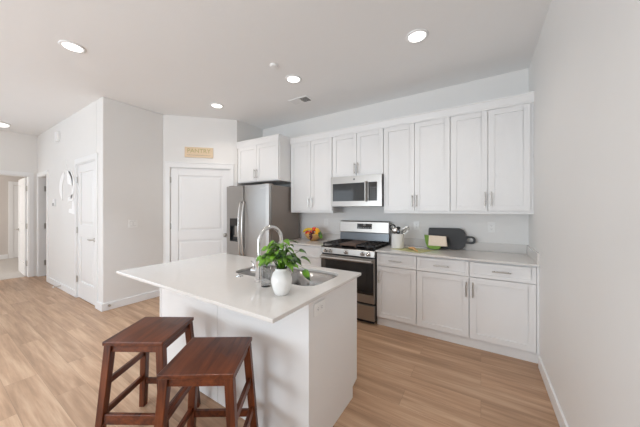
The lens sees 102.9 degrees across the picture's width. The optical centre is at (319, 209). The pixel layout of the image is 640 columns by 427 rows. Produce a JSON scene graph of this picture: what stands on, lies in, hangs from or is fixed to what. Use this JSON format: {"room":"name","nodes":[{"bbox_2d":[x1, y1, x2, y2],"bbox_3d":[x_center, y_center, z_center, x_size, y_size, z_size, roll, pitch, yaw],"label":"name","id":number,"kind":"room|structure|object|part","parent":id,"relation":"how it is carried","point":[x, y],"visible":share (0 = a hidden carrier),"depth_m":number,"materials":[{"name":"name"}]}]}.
{"room":"kitchen","nodes":[
{"label":"kitchen","id":0,"kind":"room"},
{"bbox_2d":[0,175,26,257],"bbox_3d":[-9.304,0.054,6.880,0.120,2.700,4.900,0,0,32],"label":"wall","id":1,"kind":"structure","parent":0,"point":[4,179],"depth_m":7.26,"materials":[{"name":"white paint"}]},
{"bbox_2d":[0,254,7,258],"bbox_3d":[-9.753,1.337,6.040,0.018,0.126,3.000,0,0,32],"label":"baseboard","id":2,"kind":"structure","parent":1,"relation":"attached to","point":[5,256],"depth_m":7.25,"materials":[{"name":"paint"}]},
{"bbox_2d":[8,181,17,258],"bbox_3d":[-8.696,0.292,7.726,0.045,2.216,0.960,0,0,32],"label":"door","id":3,"kind":"structure","parent":1,"relation":"in","point":[12,189],"depth_m":7.37,"materials":[{"name":"paint"}]},
{"bbox_2d":[0,130,36,275],"bbox_3d":[-6.977,-0.081,3.991,0.120,2.970,7.300,0,0,32],"label":"wall","id":4,"kind":"structure","parent":0,"point":[18,151],"depth_m":5.24,"materials":[{"name":"paint"}]},
{"bbox_2d":[0,170,33,276],"bbox_3d":[-6.687,0.314,5.195,0.945,2.180,0.995,0,0,32],"label":"door","id":5,"kind":"structure","parent":4,"relation":"in","point":[25,229],"depth_m":5.36,"materials":[{"name":"paint"}]},
{"bbox_2d":[37,170,47,280],"bbox_3d":[-5.450,0.316,5.577,0.922,2.175,0.897,0,0,32],"label":"door","id":6,"kind":"structure","parent":4,"relation":"in","point":[42,177],"depth_m":5.38,"materials":[{"name":"paint"}]},
{"bbox_2d":[37,100,96,288],"bbox_3d":[-4.573,-0.081,4.581,3.315,2.970,0.120,0,0,32],"label":"wall","id":7,"kind":"structure","parent":0,"point":[77,131],"depth_m":4.45,"materials":[{"name":"paint"}]},
{"bbox_2d":[54,131,59,142],"bbox_3d":[-4.716,-1.306,4.574,0.140,0.180,0.045,0,0,32],"label":"door chime","id":8,"kind":"object","parent":7,"relation":"attached to","point":[57,133],"visible":1,"depth_m":4.54,"materials":[{"name":"white plastic"}]},
{"bbox_2d":[47,277,73,295],"bbox_3d":[-4.620,1.351,4.531,1.590,0.105,0.015,0,0,32],"label":"baseboard","id":9,"kind":"structure","parent":7,"relation":"attached to","point":[63,287],"depth_m":4.46,"materials":[{"name":"paint"}]},
{"bbox_2d":[59,160,73,213],"bbox_3d":[-4.307,-0.391,4.333,0.850,0.930,0.011,0,0,32],"label":"wall ornament","id":10,"kind":"object","parent":7,"relation":"attached to","point":[70,179],"visible":0.98,"depth_m":4.25,"materials":[{"name":"white plastic"}]},
{"bbox_3d":[-4.170,-0.531,4.250,0.310,0.270,0.006,0,0,32],"label":"blade","id":11,"kind":"part","parent":10,"relation":"part of","materials":[{"name":"white"}]},
{"bbox_3d":[-4.086,-0.041,4.196,0.330,0.230,0.006,0,0,32],"label":"blade","id":12,"kind":"part","parent":10,"relation":"part of","materials":[{"name":"white"}]},
{"bbox_2d":[74,153,97,307],"bbox_3d":[-3.524,0.299,3.887,0.960,2.210,0.173,0,0,32],"label":"door","id":13,"kind":"structure","parent":7,"relation":"in","point":[85,168],"depth_m":3.89,"materials":[{"name":"paint"}]},
{"bbox_2d":[96,97,162,303],"bbox_3d":[-2.891,-0.081,3.920,0.235,2.970,0.798,0,0,32],"label":"wall","id":14,"kind":"structure","parent":0,"point":[129,138],"depth_m":3.76,"materials":[{"name":"paint"}]},
{"bbox_2d":[96,302,101,310],"bbox_3d":[-3.085,1.351,3.562,0.180,0.105,0.015,0,0,32],"label":"baseboard","id":15,"kind":"structure","parent":14,"relation":"attached to","point":[98,304],"depth_m":3.56,"materials":[{"name":"paint"}]},
{"bbox_2d":[101,290,159,311],"bbox_3d":[-2.789,1.351,3.847,0.015,0.105,0.813,0,0,32],"label":"baseboard","id":16,"kind":"structure","parent":14,"relation":"attached to","point":[130,300],"depth_m":3.78,"materials":[{"name":"paint"}]},
{"bbox_2d":[163,115,236,262],"bbox_3d":[-2.028,-0.081,4.381,1.157,2.970,0.120,0,0,-13],"label":"wall","id":17,"kind":"structure","parent":0,"point":[179,132],"depth_m":4.31,"materials":[{"name":"paint"}]},
{"bbox_2d":[185,147,212,157],"bbox_3d":[-2.043,-0.967,4.304,0.443,0.172,0.021,0,0,-13],"label":"sign","id":18,"kind":"object","parent":17,"relation":"attached to","point":[197,152],"visible":1,"depth_m":4.30,"materials":[{"name":"brown wood"}]},
{"bbox_2d":[165,161,233,262],"bbox_3d":[-2.029,0.304,4.349,1.090,2.200,0.181,0,0,-13],"label":"door","id":19,"kind":"structure","parent":17,"relation":"in","point":[195,192],"depth_m":4.32,"materials":[{"name":"paint"}]},
{"bbox_2d":[237,120,262,185],"bbox_3d":[-1.294,-0.081,4.792,0.100,2.970,0.746,0,0,32],"label":"wall","id":20,"kind":"structure","parent":0,"point":[245,131],"depth_m":4.61,"materials":[{"name":"paint"}]},
{"bbox_2d":[0,0,550,135],"bbox_3d":[-3.284,-1.616,1.845,8.656,0.100,7.854,0,0,32],"label":"ceiling","id":21,"kind":"structure","parent":0,"point":[164,57],"depth_m":2.54,"materials":[{"name":"paint"}]},
{"bbox_2d":[0,121,10,126],"bbox_3d":[-5.782,-1.540,4.573,0.300,0.053,0.300,0,0,32],"label":"flush light","id":22,"kind":"object","parent":21,"relation":"attached to","point":[2,124],"visible":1,"depth_m":4.58,"materials":[{"name":"white plastic"}]},
{"bbox_2d":[58,40,85,52],"bbox_3d":[-2.376,-1.561,2.446,0.196,0.010,0.196,0,0,32],"label":"recessed light","id":23,"kind":"object","parent":21,"relation":"in","point":[69,45],"visible":1,"depth_m":2.44,"materials":[{"name":"white plastic"}]},
{"bbox_2d":[62,42,82,51],"bbox_3d":[-2.376,-1.563,2.446,0.146,0.005,0.146,0,0,32],"label":"diffuser","id":24,"kind":"object","parent":23,"relation":"attached to","point":[71,46],"depth_m":2.44,"materials":[{"name":"white plastic"}]},
{"bbox_2d":[210,103,223,108],"bbox_3d":[-1.548,-1.561,3.827,0.196,0.010,0.196,0,0,32],"label":"recessed light","id":25,"kind":"object","parent":21,"relation":"in","point":[214,105],"visible":1,"depth_m":3.81,"materials":[{"name":"white plastic"}]},
{"bbox_2d":[270,63,277,68],"bbox_3d":[-0.499,-1.555,2.761,0.090,0.022,0.090,0,0,32],"label":"smoke detector","id":26,"kind":"object","parent":21,"relation":"attached to","point":[272,65],"visible":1,"depth_m":2.74,"materials":[{"name":"white plastic"}]},
{"bbox_2d":[285,75,301,83],"bbox_3d":[-0.318,-1.561,3.051,0.196,0.010,0.196,0,0,32],"label":"recessed light","id":27,"kind":"object","parent":21,"relation":"in","point":[294,79],"visible":1,"depth_m":3.05,"materials":[{"name":"white plastic"}]},
{"bbox_2d":[287,76,299,81],"bbox_3d":[-0.318,-1.563,3.051,0.146,0.005,0.146,0,0,32],"label":"diffuser","id":28,"kind":"object","parent":27,"relation":"attached to","point":[289,78],"depth_m":3.04,"materials":[{"name":"white plastic"}]},
{"bbox_2d":[288,95,313,105],"bbox_3d":[-0.274,-1.562,3.650,0.330,0.008,0.190,0,0,32],"label":"ceiling vent","id":29,"kind":"object","parent":21,"relation":"in","point":[304,99],"visible":1,"depth_m":3.64,"materials":[{"name":"white plastic"}]},
{"bbox_2d":[406,28,428,43],"bbox_3d":[0.875,-1.561,2.298,0.196,0.010,0.196,0,0,32],"label":"recessed light","id":30,"kind":"object","parent":21,"relation":"in","point":[415,36],"visible":1,"depth_m":2.29,"materials":[{"name":"white plastic"}]},
{"bbox_2d":[408,31,425,41],"bbox_3d":[0.875,-1.563,2.298,0.146,0.005,0.146,0,0,32],"label":"diffuser","id":31,"kind":"object","parent":30,"relation":"attached to","point":[413,36],"depth_m":2.29,"materials":[{"name":"white plastic"}]},
{"bbox_2d":[0,258,559,426],"bbox_3d":[-4.768,1.452,2.782,12.166,0.104,7.854,0,0,32],"label":"floor","id":32,"kind":"structure","parent":0,"point":[51,339],"depth_m":2.16,"materials":[{"name":"brown wood"}]},
{"bbox_2d":[95,317,200,426],"bbox_3d":[-1.079,1.084,1.644,0.428,0.640,0.408,0,0,1],"label":"bar stool","id":33,"kind":"object","parent":32,"relation":"on","point":[146,335],"visible":0.74,"depth_m":1.52,"materials":[{"name":"brown wood"}]},
{"bbox_3d":[-1.254,1.096,1.481,0.084,0.616,0.076,0,0,1],"label":"leg","id":34,"kind":"part","parent":33,"relation":"part of","materials":[{"name":"brown wood"}]},
{"bbox_3d":[-1.248,1.096,1.813,0.084,0.616,0.076,0,0,1],"label":"leg","id":35,"kind":"part","parent":33,"relation":"part of","materials":[{"name":"brown wood"}]},
{"bbox_3d":[-1.079,0.776,1.644,0.354,0.024,0.354,0,0,1],"label":"seat","id":36,"kind":"part","parent":33,"relation":"part of","materials":[{"name":"brown wood"}]},
{"bbox_3d":[-0.910,1.096,1.475,0.084,0.616,0.076,0,0,1],"label":"leg","id":37,"kind":"part","parent":33,"relation":"part of","materials":[{"name":"brown wood"}]},
{"bbox_3d":[-0.904,1.096,1.807,0.084,0.616,0.076,0,0,1],"label":"leg","id":38,"kind":"part","parent":33,"relation":"part of","materials":[{"name":"brown wood"}]},
{"bbox_2d":[154,337,257,426],"bbox_3d":[-0.582,1.084,1.356,0.428,0.640,0.408,0,0,-1],"label":"bar stool","id":39,"kind":"object","parent":32,"relation":"on","point":[203,361],"visible":1,"depth_m":1.30,"materials":[{"name":"brown wood"}]},
{"bbox_3d":[-0.751,1.096,1.187,0.084,0.616,0.076,0,0,-1],"label":"leg","id":40,"kind":"part","parent":39,"relation":"part of","materials":[{"name":"brown wood"}]},
{"bbox_3d":[-0.757,1.096,1.519,0.084,0.616,0.076,0,0,-1],"label":"leg","id":41,"kind":"part","parent":39,"relation":"part of","materials":[{"name":"brown wood"}]},
{"bbox_3d":[-0.582,0.776,1.356,0.354,0.024,0.354,0,0,-1],"label":"seat","id":42,"kind":"part","parent":39,"relation":"part of","materials":[{"name":"brown wood"}]},
{"bbox_3d":[-0.407,1.096,1.193,0.084,0.616,0.076,0,0,-1],"label":"leg","id":43,"kind":"part","parent":39,"relation":"part of","materials":[{"name":"brown wood"}]},
{"bbox_3d":[-0.412,1.096,1.525,0.084,0.616,0.076,0,0,-1],"label":"leg","id":44,"kind":"part","parent":39,"relation":"part of","materials":[{"name":"brown wood"}]},
{"bbox_2d":[160,278,356,426],"bbox_3d":[-0.568,0.958,2.144,1.630,0.892,0.686,0,0,32],"label":"kitchen island","id":45,"kind":"object","parent":32,"relation":"on","point":[305,365],"visible":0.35,"depth_m":1.61,"materials":[{"name":"white paint"}]},
{"bbox_3d":[-1.081,0.958,2.073,0.796,0.891,0.012,0,0,32],"label":"panel","id":46,"kind":"part","parent":45,"relation":"part of","materials":[{"name":"white paint"}]},
{"bbox_2d":[116,253,360,322],"bbox_3d":[-0.654,0.500,2.010,1.678,0.021,0.999,0,0,32],"label":"island countertop","id":47,"kind":"structure","parent":45,"relation":"on","point":[212,279],"depth_m":1.69,"materials":[{"name":"stone"}]},
{"bbox_2d":[261,262,270,286],"bbox_3d":[-0.346,0.404,1.634,0.062,0.171,0.062,0,0,32],"label":"tumbler","id":48,"kind":"object","parent":47,"relation":"on","point":[265,271],"visible":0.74,"depth_m":1.61,"materials":[{"name":"clear glass"}]},
{"bbox_2d":[250,225,282,282],"bbox_3d":[-0.374,0.300,1.827,0.096,0.379,0.247,0,0,37],"label":"faucet","id":49,"kind":"object","parent":47,"relation":"on","point":[257,270],"visible":0.69,"depth_m":1.74,"materials":[{"name":"silver metal"}]},
{"bbox_3d":[-0.451,0.394,1.762,0.049,0.085,0.036,0,0,26],"label":"lever","id":50,"kind":"part","parent":49,"relation":"part of","materials":[{"name":"silver metal"}]},
{"bbox_3d":[-0.351,0.247,1.818,0.027,0.273,0.225,0,0,41],"label":"spout","id":51,"kind":"part","parent":49,"relation":"part of","materials":[{"name":"silver metal"}]},
{"bbox_2d":[271,266,291,295],"bbox_3d":[-0.223,0.414,1.482,0.120,0.152,0.120,0,0,32],"label":"vase","id":52,"kind":"object","parent":47,"relation":"on","point":[281,279],"visible":0.93,"depth_m":1.44,"materials":[{"name":"white ceramic"}]},
{"bbox_2d":[256,239,310,280],"bbox_3d":[-0.219,0.295,1.497,0.280,0.255,0.256,0,0,-39],"label":"greenery","id":53,"kind":"object","parent":52,"relation":"in","point":[278,255],"visible":0.88,"depth_m":1.46,"materials":[{"name":"green plant"}]},
{"bbox_2d":[238,266,336,285],"bbox_3d":[-0.267,0.624,1.984,0.810,0.224,0.450,0,0,32],"label":"sink","id":54,"kind":"object","parent":47,"relation":"in","point":[316,278],"visible":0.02,"depth_m":2.09,"materials":[{"name":"silver metal"}]},
{"bbox_3d":[-0.408,0.958,1.648,0.788,0.891,0.012,0,0,32],"label":"panel","id":55,"kind":"part","parent":45,"relation":"part of","materials":[{"name":"white paint"}]},
{"bbox_2d":[314,298,324,316],"bbox_3d":[-0.002,0.579,1.506,0.008,0.075,0.118,0,0,32],"label":"island outlet","id":56,"kind":"object","parent":45,"relation":"attached to","point":[319,307],"visible":1,"depth_m":1.50,"materials":[{"name":"plastic"}]},
{"bbox_3d":[0.103,0.958,1.699,0.020,0.892,0.651,0,0,32],"label":"panel","id":57,"kind":"part","parent":45,"relation":"part of","materials":[{"name":"white paint"}]},
{"bbox_2d":[227,183,298,257],"bbox_3d":[-0.988,0.503,4.310,0.952,1.802,0.826,0,0,32],"label":"refrigerator","id":58,"kind":"object","parent":32,"relation":"on","point":[250,208],"visible":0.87,"depth_m":4.01,"materials":[{"name":"metal"}]},
{"bbox_3d":[-1.399,0.206,4.202,0.196,0.116,0.047,0,0,32],"label":"control panel","id":59,"kind":"part","parent":58,"relation":"part of","materials":[{"name":"black glass"}]},
{"bbox_3d":[-1.379,0.481,4.203,0.404,1.735,0.065,0,0,32],"label":"door","id":60,"kind":"part","parent":58,"relation":"part of","materials":[{"name":"silver metal"}]},
{"bbox_3d":[-1.280,0.304,4.054,0.025,0.888,0.081,0,0,32],"label":"handle","id":61,"kind":"part","parent":58,"relation":"part of","materials":[{"name":"metal"}]},
{"bbox_3d":[-1.211,0.304,4.010,0.025,0.888,0.081,0,0,32],"label":"handle","id":62,"kind":"part","parent":58,"relation":"part of","materials":[{"name":"metal"}]},
{"bbox_3d":[-0.975,0.481,3.948,0.539,1.735,0.065,0,0,32],"label":"door","id":63,"kind":"part","parent":58,"relation":"part of","materials":[{"name":"silver metal"}]},
{"bbox_2d":[283,243,321,266],"bbox_3d":[-0.144,0.958,3.976,0.790,0.892,0.654,0,0,32],"label":"base cabinet","id":64,"kind":"object","parent":32,"relation":"on","point":[313,253],"visible":0.16,"depth_m":3.65,"materials":[{"name":"white paint"}]},
{"bbox_3d":[-0.295,0.601,3.740,0.783,0.152,0.022,0,0,32],"label":"drawer","id":65,"kind":"part","parent":64,"relation":"part of","materials":[{"name":"white paint"}]},
{"bbox_3d":[-0.295,0.832,3.740,0.783,0.305,0.022,0,0,32],"label":"drawer","id":66,"kind":"part","parent":64,"relation":"part of","materials":[{"name":"white paint"}]},
{"bbox_2d":[278,232,339,246],"bbox_3d":[-0.140,0.450,3.981,0.792,0.121,0.646,0,0,32],"label":"countertop","id":67,"kind":"structure","parent":64,"relation":"on","point":[326,237],"depth_m":4.06,"materials":[{"name":"stone"}]},
{"bbox_2d":[304,232,319,240],"bbox_3d":[-0.105,0.432,4.076,0.290,0.114,0.290,0,0,32],"label":"fruit bowl","id":68,"kind":"object","parent":67,"relation":"on","point":[316,237],"visible":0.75,"depth_m":3.98,"materials":[{"name":"brown wood"}]},
{"bbox_2d":[320,220,389,323],"bbox_3d":[0.488,0.785,3.512,0.761,1.238,0.708,0,0,32],"label":"gas range","id":69,"kind":"object","parent":32,"relation":"on","point":[358,243],"visible":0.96,"depth_m":3.28,"materials":[{"name":"silver metal"}]},
{"bbox_3d":[0.315,0.629,3.239,0.721,0.037,0.062,0,0,32],"label":"handle","id":70,"kind":"part","parent":69,"relation":"part of","materials":[{"name":"silver metal"}]},
{"bbox_3d":[0.343,0.871,3.283,0.755,0.541,0.042,0,0,32],"label":"oven door","id":71,"kind":"part","parent":69,"relation":"part of","materials":[{"name":"black glass"}]},
{"bbox_3d":[0.348,0.535,3.290,0.761,0.087,0.064,0,0,32],"label":"control panel","id":72,"kind":"part","parent":69,"relation":"part of","materials":[{"name":"silver metal"}]},
{"bbox_2d":[321,244,387,250],"bbox_3d":[0.485,0.498,3.508,0.761,0.022,0.550,0,0,32],"label":"cooktop","id":73,"kind":"object","parent":69,"relation":"in","point":[335,247],"depth_m":3.31,"materials":[{"name":"black metal"}]},
{"bbox_3d":[0.344,1.261,3.284,0.755,0.185,0.038,0,0,32],"label":"drawer","id":74,"kind":"part","parent":69,"relation":"part of","materials":[{"name":"silver metal"}]},
{"bbox_2d":[377,252,416,333],"bbox_3d":[1.041,0.958,3.228,0.465,0.892,0.654,0,0,32],"label":"base cabinet","id":75,"kind":"object","parent":32,"relation":"on","point":[396,273],"visible":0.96,"depth_m":2.98,"materials":[{"name":"white paint"}]},
{"bbox_3d":[0.891,0.601,2.991,0.456,0.152,0.022,0,0,32],"label":"drawer","id":76,"kind":"part","parent":75,"relation":"part of","materials":[{"name":"white paint"}]},
{"bbox_2d":[376,238,539,266],"bbox_3d":[1.490,0.450,2.951,1.524,0.121,0.646,0,0,32],"label":"countertop","id":77,"kind":"structure","parent":75,"relation":"on","point":[515,254],"depth_m":2.85,"materials":[{"name":"stone"}]},
{"bbox_2d":[391,233,403,248],"bbox_3d":[0.997,0.397,3.273,0.162,0.186,0.162,0,0,32],"label":"utensil crock","id":78,"kind":"object","parent":77,"relation":"on","point":[397,240],"visible":0.88,"depth_m":3.21,"materials":[{"name":"white ceramic"}]},
{"bbox_2d":[401,226,409,233],"bbox_3d":[1.053,0.341,3.238,0.176,0.268,0.071,0,0,32],"label":"whisk","id":79,"kind":"object","parent":78,"relation":"in","point":[407,227],"visible":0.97,"depth_m":3.21,"materials":[{"name":"silver metal"}]},
{"bbox_2d":[393,248,434,252],"bbox_3d":[1.126,0.488,3.123,0.321,0.002,0.401,0,0,-37],"label":"placemat","id":80,"kind":"object","parent":77,"relation":"on","point":[402,249],"visible":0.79,"depth_m":3.05,"materials":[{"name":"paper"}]},
{"bbox_2d":[424,235,446,249],"bbox_3d":[1.420,0.403,3.138,0.060,0.171,0.284,0,0,-43],"label":"cookbook","id":81,"kind":"object","parent":77,"relation":"on","point":[432,242],"visible":1,"depth_m":3.13,"materials":[{"name":"beige paper"}]},
{"bbox_2d":[428,228,475,249],"bbox_3d":[1.627,0.358,3.162,0.525,0.261,0.060,0,0,32],"label":"cutting board","id":82,"kind":"object","parent":77,"relation":"on","point":[456,238],"visible":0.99,"depth_m":3.14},
{"bbox_2d":[417,256,468,345],"bbox_3d":[1.453,0.958,2.968,0.511,0.892,0.654,0,0,32],"label":"base cabinet","id":83,"kind":"object","parent":32,"relation":"on","point":[442,283],"visible":0.95,"depth_m":2.72,"materials":[{"name":"white paint"}]},
{"bbox_3d":[1.304,0.601,2.731,0.502,0.152,0.022,0,0,32],"label":"drawer","id":84,"kind":"part","parent":83,"relation":"part of","materials":[{"name":"white paint"}]},
{"bbox_3d":[1.481,0.804,2.585,0.010,0.150,0.036,0,0,32],"label":"handle","id":85,"kind":"part","parent":83,"relation":"part of","materials":[{"name":"silver metal"}]},
{"bbox_2d":[469,261,538,363],"bbox_3d":[1.900,0.958,2.686,0.546,0.892,0.654,0,0,32],"label":"base cabinet","id":86,"kind":"object","parent":32,"relation":"on","point":[503,298],"visible":0.94,"depth_m":2.44,"materials":[{"name":"white paint"}]},
{"bbox_3d":[1.743,0.601,2.453,0.520,0.152,0.022,0,0,32],"label":"drawer","id":87,"kind":"part","parent":86,"relation":"part of","materials":[{"name":"white paint"}]},
{"bbox_3d":[1.743,0.990,2.453,0.520,0.620,0.022,0,0,32],"label":"door","id":88,"kind":"part","parent":86,"relation":"part of","materials":[{"name":"white paint"}]},
{"bbox_2d":[263,68,528,244],"bbox_3d":[0.627,-0.081,3.949,4.048,2.970,0.120,0,0,32],"label":"wall","id":89,"kind":"structure","parent":0,"point":[509,228],"depth_m":3.39,"materials":[{"name":"paint"}]},
{"bbox_2d":[236,134,290,184],"bbox_3d":[-0.880,-0.816,4.439,0.976,0.710,0.660,0,0,32],"label":"upper cabinet","id":90,"kind":"object","parent":89,"relation":"attached to","point":[267,159],"visible":0.94,"depth_m":4.14,"materials":[{"name":"white paint"}]},
{"bbox_3d":[-1.232,-0.769,4.327,0.442,0.593,0.022,0,0,32],"label":"door","id":91,"kind":"part","parent":90,"relation":"part of","materials":[{"name":"white paint"}]},
{"bbox_3d":[-0.968,-1.119,4.300,0.976,0.105,0.290,0,0,32],"label":"crown molding","id":92,"kind":"part","parent":90,"relation":"part of","materials":[{"name":"white paint"}]},
{"bbox_3d":[-0.842,-0.769,4.080,0.471,0.593,0.022,0,0,32],"label":"door","id":93,"kind":"part","parent":90,"relation":"part of","materials":[{"name":"white paint"}]},
{"bbox_2d":[290,130,342,212],"bbox_3d":[-0.071,-0.563,4.091,0.792,1.217,0.386,0,0,32],"label":"upper cabinet","id":94,"kind":"object","parent":89,"relation":"attached to","point":[311,154],"visible":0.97,"depth_m":3.93,"materials":[{"name":"white paint"}]},
{"bbox_3d":[-0.305,-0.527,4.066,0.387,1.077,0.022,0,0,32],"label":"door","id":95,"kind":"part","parent":94,"relation":"part of","materials":[{"name":"white paint"}]},
{"bbox_3d":[-0.153,-1.119,3.961,0.792,0.105,0.038,0,0,32],"label":"crown molding","id":96,"kind":"part","parent":94,"relation":"part of","materials":[{"name":"white paint"}]},
{"bbox_3d":[0.020,-0.527,3.860,0.373,1.077,0.022,0,0,32],"label":"door","id":97,"kind":"part","parent":94,"relation":"part of","materials":[{"name":"white paint"}]},
{"bbox_2d":[302,232,339,239],"bbox_3d":[0.027,0.440,4.245,0.792,0.100,0.020,0,0,32],"label":"backsplash","id":98,"kind":"structure","parent":89,"relation":"attached to","point":[326,236],"depth_m":4.16,"materials":[{"name":"tile"}]},
{"bbox_2d":[332,120,383,176],"bbox_3d":[0.589,-0.821,3.675,0.768,0.701,0.386,0,0,32],"label":"upper cabinet","id":99,"kind":"object","parent":89,"relation":"attached to","point":[357,149],"visible":0.89,"depth_m":3.52,"materials":[{"name":"white paint"}]},
{"bbox_3d":[0.351,-0.769,3.651,0.377,0.593,0.022,0,0,32],"label":"door","id":100,"kind":"part","parent":99,"relation":"part of","materials":[{"name":"white paint"}]},
{"bbox_2d":[331,174,383,206],"bbox_3d":[0.572,-0.257,3.648,0.758,0.422,0.448,0,0,32],"label":"microwave","id":101,"kind":"object","parent":99,"relation":"attached to","point":[359,190],"visible":0.94,"depth_m":3.48,"materials":[{"name":"metal"}]},
{"bbox_3d":[0.607,-0.245,3.390,0.028,0.270,0.049,0,0,32],"label":"handle","id":102,"kind":"part","parent":101,"relation":"part of","materials":[{"name":"silver metal"}]},
{"bbox_3d":[0.506,-1.119,3.544,0.768,0.105,0.038,0,0,32],"label":"crown molding","id":103,"kind":"part","parent":99,"relation":"part of","materials":[{"name":"white paint"}]},
{"bbox_3d":[0.673,-0.769,3.448,0.374,0.593,0.022,0,0,32],"label":"door","id":104,"kind":"part","parent":99,"relation":"part of","materials":[{"name":"white paint"}]},
{"bbox_2d":[383,107,449,213],"bbox_3d":[1.244,-0.563,3.260,0.783,1.217,0.386,0,0,32],"label":"upper cabinet","id":105,"kind":"object","parent":89,"relation":"attached to","point":[416,146],"visible":0.97,"depth_m":3.10,"materials":[{"name":"white paint"}]},
{"bbox_3d":[1.002,-0.527,3.240,0.383,1.077,0.022,0,0,32],"label":"door","id":106,"kind":"part","parent":105,"relation":"part of","materials":[{"name":"white paint"}]},
{"bbox_3d":[1.162,-1.119,3.130,0.783,0.105,0.038,0,0,32],"label":"crown molding","id":107,"kind":"part","parent":105,"relation":"part of","materials":[{"name":"white paint"}]},
{"bbox_3d":[1.331,-0.527,3.033,0.385,1.077,0.022,0,0,32],"label":"door","id":108,"kind":"part","parent":105,"relation":"part of","materials":[{"name":"white paint"}]},
{"bbox_2d":[414,221,419,229],"bbox_3d":[1.306,0.214,3.445,0.075,0.118,0.008,0,0,32],"label":"wall outlet","id":109,"kind":"object","parent":89,"relation":"attached to","point":[416,223],"visible":1,"depth_m":3.44,"materials":[{"name":"plastic"}]},
{"bbox_2d":[404,238,526,253],"bbox_3d":[1.649,0.440,3.221,1.504,0.100,0.020,0,0,32],"label":"backsplash","id":110,"kind":"structure","parent":89,"relation":"attached to","point":[479,246],"depth_m":3.00,"materials":[{"name":"stone"}]},
{"bbox_2d":[488,222,494,231],"bbox_3d":[2.016,0.207,2.996,0.075,0.118,0.008,0,0,32],"label":"wall outlet","id":111,"kind":"object","parent":89,"relation":"attached to","point":[491,225],"visible":1,"depth_m":2.99,"materials":[{"name":"plastic"}]},
{"bbox_2d":[450,91,533,213],"bbox_3d":[1.890,-0.563,2.853,0.743,1.217,0.386,0,0,32],"label":"upper cabinet","id":112,"kind":"object","parent":89,"relation":"attached to","point":[492,140],"visible":1,"depth_m":2.70,"materials":[{"name":"white paint"}]},
{"bbox_3d":[1.650,-0.527,2.831,0.353,1.077,0.022,0,0,32],"label":"door","id":113,"kind":"part","parent":112,"relation":"part of","materials":[{"name":"white paint"}]},
{"bbox_3d":[1.807,-1.119,2.723,0.743,0.105,0.038,0,0,32],"label":"crown molding","id":114,"kind":"part","parent":112,"relation":"part of","materials":[{"name":"white paint"}]},
{"bbox_3d":[1.953,-0.527,2.640,0.353,1.077,0.022,0,0,32],"label":"door","id":115,"kind":"part","parent":112,"relation":"part of","materials":[{"name":"white paint"}]},
{"bbox_2d":[529,0,639,426],"bbox_3d":[0.357,-0.081,-0.383,0.120,2.970,7.734,0,0,32],"label":"wall","id":116,"kind":"structure","parent":0,"point":[584,67],"depth_m":1.24,"materials":[{"name":"paint"}]},
{"bbox_2d":[527,245,539,264],"bbox_3d":[2.126,0.440,2.550,0.020,0.100,0.646,0,0,32],"label":"backsplash","id":117,"kind":"structure","parent":116,"relation":"attached to","point":[532,253],"depth_m":2.44,"materials":[{"name":"stone"}]},
{"bbox_2d":[538,356,568,426],"bbox_3d":[0.090,1.351,-0.678,0.015,0.105,6.950,0,0,32],"label":"baseboard","id":118,"kind":"structure","parent":116,"relation":"attached to","point":[558,411],"depth_m":1.81,"materials":[{"name":"paint"}]}
]}

